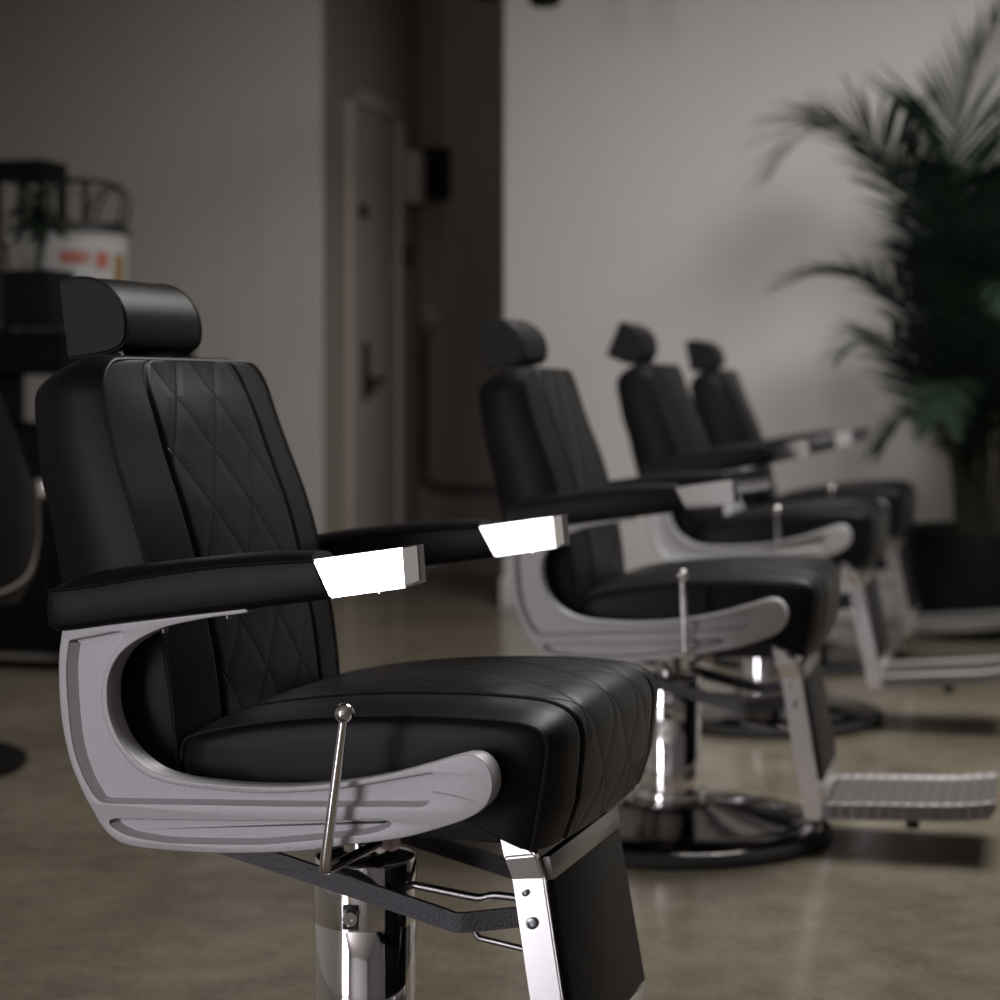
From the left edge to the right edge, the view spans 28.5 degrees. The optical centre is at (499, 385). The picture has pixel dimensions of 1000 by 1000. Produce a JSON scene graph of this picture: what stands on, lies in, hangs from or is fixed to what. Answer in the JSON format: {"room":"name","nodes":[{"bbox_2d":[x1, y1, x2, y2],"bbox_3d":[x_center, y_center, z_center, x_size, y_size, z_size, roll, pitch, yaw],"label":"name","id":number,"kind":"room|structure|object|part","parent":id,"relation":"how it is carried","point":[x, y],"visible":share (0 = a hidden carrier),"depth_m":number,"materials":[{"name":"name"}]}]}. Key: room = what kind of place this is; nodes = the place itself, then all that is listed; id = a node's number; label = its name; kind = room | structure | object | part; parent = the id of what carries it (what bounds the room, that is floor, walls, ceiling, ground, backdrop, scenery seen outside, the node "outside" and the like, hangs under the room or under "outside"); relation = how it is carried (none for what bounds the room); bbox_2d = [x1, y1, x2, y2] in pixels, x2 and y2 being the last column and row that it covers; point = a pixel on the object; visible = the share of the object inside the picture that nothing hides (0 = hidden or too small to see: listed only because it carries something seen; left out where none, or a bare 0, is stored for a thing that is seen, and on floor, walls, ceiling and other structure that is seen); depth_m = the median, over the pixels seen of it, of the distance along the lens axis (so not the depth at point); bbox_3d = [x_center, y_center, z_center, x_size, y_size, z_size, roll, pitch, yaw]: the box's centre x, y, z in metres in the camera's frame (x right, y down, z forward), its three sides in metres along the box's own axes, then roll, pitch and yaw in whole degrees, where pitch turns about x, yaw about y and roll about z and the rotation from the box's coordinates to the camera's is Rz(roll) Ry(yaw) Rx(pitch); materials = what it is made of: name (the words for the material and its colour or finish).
{"room":"salon","nodes":[
{"label":"salon","id":0,"kind":"room"},
{"bbox_2d":[324,0,419,532],"bbox_3d":[-0.670,-0.660,9.844,0.150,3.300,1.630,0,0,15],"label":"wall","id":1,"kind":"structure","parent":0,"point":[371,46],"depth_m":9.41,"materials":[{"name":"beige paint"}]},
{"bbox_2d":[345,85,403,529],"bbox_3d":[-0.611,-0.215,9.708,0.035,2.410,0.809,0,0,15],"label":"trim","id":2,"kind":"structure","parent":1,"relation":"attached to","point":[354,96],"depth_m":9.36,"materials":[{"name":"beige paint"}]},
{"bbox_2d":[357,106,395,527],"bbox_3d":[-0.586,-0.180,9.702,0.083,2.320,0.649,0,0,15],"label":"door","id":3,"kind":"structure","parent":1,"relation":"in","point":[376,134],"depth_m":9.70,"materials":[{"name":"grey paint"}]},
{"bbox_3d":[-0.610,-0.070,9.579,0.067,0.280,0.160,0,0,15],"label":"handle","id":4,"kind":"part","parent":3,"relation":"part of","materials":[{"name":"black paint"}]},
{"bbox_2d":[404,244,410,267],"bbox_3d":[-0.483,-0.670,10.213,0.020,0.120,0.080,0,0,15],"label":"wall switch","id":5,"kind":"object","parent":1,"relation":"attached to","point":[407,248],"visible":0.9,"depth_m":10.19,"materials":[{"name":"black paint"}]},
{"bbox_2d":[404,151,426,205],"bbox_3d":[-0.443,-1.075,10.228,0.090,0.270,0.150,0,0,15],"label":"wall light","id":6,"kind":"object","parent":1,"relation":"attached to","point":[415,162],"visible":0.92,"depth_m":10.16,"materials":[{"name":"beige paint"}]},
{"bbox_2d":[420,0,503,573],"bbox_3d":[3.322,-0.660,9.540,7.720,3.300,0.150,0,0,15],"label":"wall","id":7,"kind":"structure","parent":0,"point":[462,41],"depth_m":10.41,"materials":[{"name":"beige paint"}]},
{"bbox_2d":[420,302,445,328],"bbox_3d":[-0.362,-0.370,10.414,0.140,0.140,0.070,0,0,15],"label":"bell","id":8,"kind":"object","parent":7,"relation":"attached to","point":[432,315],"visible":1,"depth_m":10.39,"materials":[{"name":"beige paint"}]},
{"bbox_2d":[420,148,449,200],"bbox_3d":[-0.344,-1.115,10.403,0.150,0.270,0.080,0,0,15],"label":"alarm box","id":9,"kind":"object","parent":7,"relation":"attached to","point":[438,159],"visible":0.76,"depth_m":10.36,"materials":[{"name":"black paint"}]},
{"bbox_2d":[420,331,496,494],"bbox_3d":[0.344,0.141,10.229,1.590,0.862,0.044,0,0,15],"label":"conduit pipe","id":10,"kind":"object","parent":7,"relation":"attached to","point":[424,335],"visible":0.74,"depth_m":10.41,"materials":[{"name":"grey metal"}]},
{"bbox_2d":[0,0,999,586],"bbox_3d":[1.447,-0.660,8.490,11.200,3.300,0.150,0,0,15],"label":"wall","id":11,"kind":"structure","parent":0,"point":[623,184],"depth_m":8.68,"materials":[{"name":"paint"}]},
{"bbox_2d":[501,577,898,619],"bbox_3d":[3.323,0.922,7.900,6.870,0.135,0.018,0,0,15],"label":"baseboard","id":12,"kind":"structure","parent":11,"relation":"attached to","point":[886,594],"depth_m":8.38,"materials":[{"name":"white"}]},
{"bbox_2d":[0,572,999,999],"bbox_3d":[-0.860,1.040,0.075,11.300,0.100,20.900,0,0,15],"label":"floor","id":13,"kind":"structure","parent":0,"point":[885,910],"depth_m":3.83,"materials":[{"name":"concrete"}]},
{"bbox_2d":[0,396,39,776],"bbox_3d":[-1.531,0.478,5.086,0.669,1.025,0.640,0,0,-17],"label":"salon chair","id":14,"kind":"object","parent":13,"relation":"on","point":[19,496],"visible":1,"depth_m":5.00,"materials":[{"name":"black leather"}]},
{"bbox_2d":[0,330,193,670],"bbox_3d":[-1.750,0.400,7.418,0.780,1.180,1.175,0,0,15],"label":"station","id":15,"kind":"object","parent":13,"relation":"on","point":[27,639],"visible":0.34,"depth_m":6.84,"materials":[{"name":"black paint"}]},
{"bbox_2d":[0,243,7,328],"bbox_3d":[-1.741,-0.333,6.640,0.220,0.285,0.102,0,0,15],"label":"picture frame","id":16,"kind":"object","parent":15,"relation":"on","point":[3,246],"visible":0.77,"depth_m":6.57,"materials":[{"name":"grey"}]},
{"bbox_3d":[-2.105,0.445,7.542,0.030,0.970,1.120,0,0,15],"label":"panel","id":17,"kind":"part","parent":15,"relation":"part of","materials":[{"name":"black paint"}]},
{"bbox_3d":[-1.711,0.515,6.869,0.351,0.720,0.020,0,0,15],"label":"door","id":18,"kind":"part","parent":15,"relation":"part of","materials":[{"name":"black paint"}]},
{"bbox_2d":[0,159,66,330],"bbox_3d":[-1.765,-0.515,7.420,0.200,0.650,0.200,0,0,15],"label":"lantern","id":19,"kind":"object","parent":15,"relation":"on","point":[26,171],"visible":0.16,"depth_m":7.34,"materials":[{"name":"black paint"}]},
{"bbox_3d":[-1.873,-0.492,7.358,0.022,0.545,0.022,0,0,15],"label":"post","id":20,"kind":"part","parent":19,"relation":"part of","materials":[{"name":"black metal"}]},
{"bbox_3d":[-1.828,-0.492,7.528,0.022,0.545,0.022,0,0,15],"label":"post","id":21,"kind":"part","parent":19,"relation":"part of","materials":[{"name":"black metal"}]},
{"bbox_3d":[-1.703,-0.492,7.312,0.022,0.545,0.022,0,0,15],"label":"post","id":22,"kind":"part","parent":19,"relation":"part of","materials":[{"name":"black metal"}]},
{"bbox_3d":[-1.658,-0.492,7.482,0.022,0.545,0.022,0,0,15],"label":"post","id":23,"kind":"part","parent":19,"relation":"part of","materials":[{"name":"black metal"}]},
{"bbox_3d":[-1.576,0.355,6.793,0.068,0.068,0.057,0,0,15],"label":"knob","id":24,"kind":"part","parent":15,"relation":"part of","materials":[{"name":"silver metal"}]},
{"bbox_2d":[0,174,91,328],"bbox_3d":[-1.528,-0.442,6.537,0.330,0.505,0.350,0,0,15],"label":"potted plant","id":25,"kind":"object","parent":15,"relation":"on","point":[30,298],"visible":0.98,"depth_m":6.46,"materials":[{"name":"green plant"}]},
{"bbox_3d":[-1.532,-0.495,6.531,0.031,0.271,0.025,0,0,38],"label":"stem","id":26,"kind":"part","parent":25,"relation":"part of","materials":[{"name":"grey plant"}]},
{"bbox_3d":[-1.530,-0.285,6.530,0.180,0.190,0.180,0,0,15],"label":"pot","id":27,"kind":"part","parent":25,"relation":"part of","materials":[{"name":"black ceramic"}]},
{"bbox_3d":[-1.380,0.445,7.348,0.030,0.970,1.120,0,0,15],"label":"panel","id":28,"kind":"part","parent":15,"relation":"part of","materials":[{"name":"black paint"}]},
{"bbox_2d":[6,223,130,330],"bbox_3d":[-1.530,-0.376,7.000,0.434,0.372,0.434,0,0,15],"label":"plastic tub","id":29,"kind":"object","parent":15,"relation":"on","point":[101,250],"visible":0.51,"depth_m":6.83,"materials":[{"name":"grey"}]},
{"bbox_3d":[-1.530,-0.547,7.000,0.434,0.030,0.434,0,0,15],"label":"lid","id":30,"kind":"part","parent":29,"relation":"part of","materials":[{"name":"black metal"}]},
{"bbox_2d":[60,250,107,268],"bbox_3d":[-1.437,-0.437,6.827,0.170,0.058,0.020,0,0,-28],"label":"print","id":31,"kind":"object","parent":29,"relation":"attached to","point":[69,259],"depth_m":6.82,"materials":[{"name":"red"}]},
{"bbox_2d":[49,178,130,226],"bbox_3d":[-1.454,-0.648,6.990,0.290,0.173,0.072,0,0,15],"label":"wire rack","id":32,"kind":"object","parent":29,"relation":"on","point":[86,207],"visible":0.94,"depth_m":6.98,"materials":[{"name":"black metal"}]},
{"bbox_3d":[-1.596,-0.642,6.997,0.011,0.149,0.011,0,0,-7],"label":"leg","id":33,"kind":"part","parent":32,"relation":"part of","materials":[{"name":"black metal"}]},
{"bbox_3d":[-1.580,-0.642,7.055,0.011,0.149,0.011,0,0,-8],"label":"leg","id":34,"kind":"part","parent":32,"relation":"part of","materials":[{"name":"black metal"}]},
{"bbox_3d":[-1.470,-0.568,6.963,0.260,0.012,0.012,0,0,15],"label":"rail","id":35,"kind":"part","parent":32,"relation":"part of","materials":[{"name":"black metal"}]},
{"bbox_2d":[35,276,657,999],"bbox_3d":[-0.045,0.420,2.652,1.111,1.141,0.721,0,0,19],"label":"barber chair","id":36,"kind":"object","parent":13,"relation":"on","point":[206,703],"visible":1,"depth_m":2.53,"materials":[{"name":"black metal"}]},
{"bbox_3d":[-0.428,0.237,2.788,0.256,0.556,0.532,0,0,19],"label":"backrest","id":37,"kind":"part","parent":36,"relation":"part of","materials":[{"name":"black leather"}]},
{"bbox_3d":[-0.377,0.255,2.455,0.387,0.108,0.075,0,0,19],"label":"armrest","id":38,"kind":"part","parent":36,"relation":"part of","materials":[{"name":"black leather"}]},
{"bbox_3d":[-0.277,0.424,2.411,0.580,0.303,0.039,0,0,19],"label":"frame","id":39,"kind":"part","parent":36,"relation":"part of","materials":[{"name":"grey metal"}]},
{"bbox_3d":[-0.184,0.388,2.331,0.024,0.024,0.024,0,0,19],"label":"lever knob","id":40,"kind":"part","parent":36,"relation":"part of","materials":[{"name":"silver metal"}]},
{"bbox_3d":[-0.162,0.487,2.438,0.038,0.192,0.229,0,0,19],"label":"recline lever","id":41,"kind":"part","parent":36,"relation":"part of","materials":[{"name":"silver metal"}]},
{"bbox_3d":[-0.183,0.255,3.018,0.387,0.108,0.075,0,0,19],"label":"armrest","id":42,"kind":"part","parent":36,"relation":"part of","materials":[{"name":"black leather"}]},
{"bbox_2d":[183,656,657,850],"bbox_3d":[-0.083,0.471,2.669,0.520,0.180,0.535,0,0,19],"label":"seat cushion","id":43,"kind":"object","parent":36,"relation":"on","point":[569,738],"depth_m":2.47,"materials":[{"name":"black leather"}]},
{"bbox_3d":[-0.019,0.683,2.647,0.231,0.021,0.011,0,0,19],"label":"pump rod","id":44,"kind":"part","parent":36,"relation":"part of","materials":[{"name":"grey metal"}]},
{"bbox_3d":[0.024,0.739,2.632,0.159,0.054,0.008,0,0,19],"label":"tilt rod","id":45,"kind":"part","parent":36,"relation":"part of","materials":[{"name":"grey metal"}]},
{"bbox_3d":[0.086,0.573,2.611,0.030,0.038,0.296,0,0,19],"label":"legrest hinge plate","id":46,"kind":"part","parent":36,"relation":"part of","materials":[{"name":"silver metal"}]},
{"bbox_3d":[0.102,0.605,2.614,0.034,0.034,0.313,0,0,19],"label":"legrest trim","id":47,"kind":"part","parent":36,"relation":"part of","materials":[{"name":"grey metal"}]},
{"bbox_3d":[0.143,0.852,2.600,0.034,0.045,0.313,0,0,19],"label":"legrest trim","id":48,"kind":"part","parent":36,"relation":"part of","materials":[{"name":"silver metal"}]},
{"bbox_2d":[478,317,997,869],"bbox_3d":[0.519,0.420,4.332,1.111,1.141,0.721,0,0,15],"label":"barber chair","id":49,"kind":"object","parent":13,"relation":"on","point":[576,599],"visible":0.97,"depth_m":4.17,"materials":[{"name":"black leather"}]},
{"bbox_3d":[0.126,0.237,4.441,0.256,0.556,0.532,0,0,15],"label":"backrest","id":50,"kind":"part","parent":49,"relation":"part of","materials":[{"name":"black leather"}]},
{"bbox_3d":[0.202,0.255,4.113,0.387,0.108,0.075,0,0,15],"label":"armrest","id":51,"kind":"part","parent":49,"relation":"part of","materials":[{"name":"black leather"}]},
{"bbox_3d":[0.304,0.424,4.076,0.580,0.303,0.039,0,0,15],"label":"frame","id":52,"kind":"part","parent":49,"relation":"part of","materials":[{"name":"grey metal"}]},
{"bbox_3d":[0.355,0.255,4.688,0.387,0.108,0.075,0,0,15],"label":"armrest","id":53,"kind":"part","parent":49,"relation":"part of","materials":[{"name":"black leather"}]},
{"bbox_3d":[0.371,0.386,4.011,0.024,0.024,0.024,-10,-3,15],"label":"lever knob","id":54,"kind":"part","parent":49,"relation":"part of","materials":[{"name":"silver metal"}]},
{"bbox_3d":[0.414,0.487,4.112,0.019,0.193,0.230,0,0,21],"label":"recline lever","id":55,"kind":"part","parent":49,"relation":"part of","materials":[{"name":"silver metal"}]},
{"bbox_2d":[581,555,840,656],"bbox_3d":[0.479,0.471,4.347,0.520,0.180,0.535,0,0,15],"label":"seat cushion","id":56,"kind":"object","parent":49,"relation":"on","point":[809,587],"depth_m":4.12,"materials":[{"name":"black leather"}]},
{"bbox_3d":[0.544,0.683,4.330,0.231,0.021,0.011,0,0,15],"label":"pump rod","id":57,"kind":"part","parent":49,"relation":"part of","materials":[{"name":"grey metal"}]},
{"bbox_3d":[0.589,0.739,4.318,0.159,0.054,0.008,0,0,15],"label":"tilt rod","id":58,"kind":"part","parent":49,"relation":"part of","materials":[{"name":"grey metal"}]},
{"bbox_3d":[0.652,0.573,4.301,0.030,0.038,0.296,0,0,15],"label":"legrest hinge plate","id":59,"kind":"part","parent":49,"relation":"part of","materials":[{"name":"silver metal"}]},
{"bbox_3d":[0.668,0.605,4.305,0.034,0.034,0.313,0,0,15],"label":"legrest trim","id":60,"kind":"part","parent":49,"relation":"part of","materials":[{"name":"grey metal"}]},
{"bbox_3d":[0.710,0.852,4.294,0.034,0.045,0.313,0,0,15],"label":"legrest trim","id":61,"kind":"part","parent":49,"relation":"part of","materials":[{"name":"silver metal"}]},
{"bbox_2d":[607,322,999,738],"bbox_3d":[0.909,0.400,5.826,1.161,1.180,0.721,0,0,16],"label":"barber chair","id":62,"kind":"object","parent":13,"relation":"on","point":[665,430],"visible":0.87,"depth_m":5.63,"materials":[{"name":"black leather"}]},
{"bbox_3d":[0.523,0.210,5.940,0.256,0.556,0.532,-2,-1,16],"label":"backrest","id":63,"kind":"part","parent":62,"relation":"part of","materials":[{"name":"black leather"}]},
{"bbox_3d":[0.593,0.223,5.611,0.387,0.108,0.075,-2,-1,16],"label":"armrest","id":64,"kind":"part","parent":62,"relation":"part of","materials":[{"name":"black leather"}]},
{"bbox_3d":[0.700,0.387,5.570,0.580,0.303,0.039,-2,-1,16],"label":"frame","id":65,"kind":"part","parent":62,"relation":"part of","materials":[{"name":"grey metal"}]},
{"bbox_3d":[0.757,0.223,6.183,0.387,0.108,0.075,-2,-1,16],"label":"armrest","id":66,"kind":"part","parent":62,"relation":"part of","materials":[{"name":"black leather"}]},
{"bbox_3d":[0.773,0.346,5.502,0.024,0.024,0.024,-9,-3,16],"label":"lever knob","id":67,"kind":"part","parent":62,"relation":"part of","materials":[{"name":"silver metal"}]},
{"bbox_3d":[0.815,0.447,5.602,0.016,0.193,0.230,0,0,21],"label":"recline lever","id":68,"kind":"part","parent":62,"relation":"part of","materials":[{"name":"silver metal"}]},
{"bbox_2d":[699,498,889,566],"bbox_3d":[0.881,0.432,5.837,0.520,0.180,0.535,-2,-1,16],"label":"seat cushion","id":69,"kind":"object","parent":62,"relation":"on","point":[867,520],"depth_m":5.60,"materials":[{"name":"black leather"}]},
{"bbox_3d":[0.999,0.695,5.804,0.159,0.054,0.008,-2,-1,16],"label":"tilt rod","id":70,"kind":"part","parent":62,"relation":"part of","materials":[{"name":"grey metal"}]},
{"bbox_3d":[1.056,0.527,5.787,0.030,0.038,0.296,-2,-1,16],"label":"legrest hinge plate","id":71,"kind":"part","parent":62,"relation":"part of","materials":[{"name":"silver metal"}]},
{"bbox_3d":[1.073,0.559,5.791,0.034,0.034,0.313,-2,-1,16],"label":"legrest trim","id":72,"kind":"part","parent":62,"relation":"part of","materials":[{"name":"grey metal"}]},
{"bbox_3d":[1.123,0.805,5.777,0.034,0.045,0.313,-2,-1,16],"label":"legrest trim","id":73,"kind":"part","parent":62,"relation":"part of","materials":[{"name":"silver metal"}]},
{"bbox_2d":[686,340,999,675],"bbox_3d":[1.251,0.413,7.019,1.152,1.153,0.721,0,0,15],"label":"barber chair","id":74,"kind":"object","parent":13,"relation":"on","point":[720,401],"visible":0.59,"depth_m":6.88,"materials":[{"name":"black leather"}]},
{"bbox_3d":[0.852,0.217,7.131,0.256,0.556,0.532,-3,-1,15],"label":"backrest","id":75,"kind":"part","parent":74,"relation":"part of","materials":[{"name":"black leather"}]},
{"bbox_3d":[0.926,0.228,6.803,0.387,0.108,0.075,-3,-1,15],"label":"armrest","id":76,"kind":"part","parent":74,"relation":"part of","materials":[{"name":"black leather"}]},
{"bbox_3d":[1.083,0.228,7.377,0.387,0.108,0.075,-3,-1,15],"label":"armrest","id":77,"kind":"part","parent":74,"relation":"part of","materials":[{"name":"black leather"}]},
{"bbox_3d":[1.036,0.391,6.764,0.580,0.303,0.039,-3,-1,15],"label":"frame","id":78,"kind":"part","parent":74,"relation":"part of","materials":[{"name":"grey metal"}]},
{"bbox_3d":[1.125,0.350,6.692,0.024,0.024,0.024,-5,-1,15],"label":"lever knob","id":79,"kind":"part","parent":74,"relation":"part of","materials":[{"name":"silver metal"}]},
{"bbox_2d":[762,480,915,534],"bbox_3d":[1.214,0.434,7.033,0.520,0.180,0.535,-3,-1,15],"label":"seat cushion","id":80,"kind":"object","parent":74,"relation":"on","point":[899,496],"depth_m":6.79,"materials":[{"name":"black leather"}]},
{"bbox_3d":[1.335,0.697,7.000,0.159,0.054,0.008,-3,-1,15],"label":"tilt rod","id":81,"kind":"part","parent":74,"relation":"part of","materials":[{"name":"grey metal"}]},
{"bbox_3d":[1.391,0.528,6.985,0.030,0.038,0.296,-3,-1,15],"label":"legrest hinge plate","id":82,"kind":"part","parent":74,"relation":"part of","materials":[{"name":"silver metal"}]},
{"bbox_3d":[1.408,0.559,6.989,0.034,0.034,0.313,-3,-1,15],"label":"legrest trim","id":83,"kind":"part","parent":74,"relation":"part of","materials":[{"name":"grey metal"}]},
{"bbox_3d":[1.461,0.804,6.974,0.034,0.045,0.313,-3,-1,15],"label":"legrest trim","id":84,"kind":"part","parent":74,"relation":"part of","materials":[{"name":"silver metal"}]},
{"bbox_2d":[727,0,999,641],"bbox_3d":[1.816,-0.330,7.553,1.942,2.640,1.304,0,0,13],"label":"potted palm","id":85,"kind":"object","parent":13,"relation":"on","point":[955,566],"visible":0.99,"depth_m":7.63,"materials":[{"name":"green plant"}]},
{"bbox_2d":[900,522,999,641],"bbox_3d":[1.900,0.777,7.880,0.630,0.425,0.630,0,0,0],"label":"pot","id":86,"kind":"object","parent":13,"relation":"on","point":[955,566],"depth_m":7.62,"materials":[{"name":"black"}]},
{"bbox_3d":[-0.860,-2.360,0.075,16.324,0.100,23.112,0,0,0],"label":"ceiling","id":87,"kind":"structure","parent":0,"visible":0},
{"bbox_2d":[529,0,560,7],"bbox_3d":[0.172,-1.883,7.550,0.128,0.855,0.128,0,0,0],"label":"ceiling spotlight","id":88,"kind":"object","parent":87,"relation":"hanging from","point":[536,3],"visible":1,"depth_m":7.53,"materials":[{"name":"black paint"}]}
]}

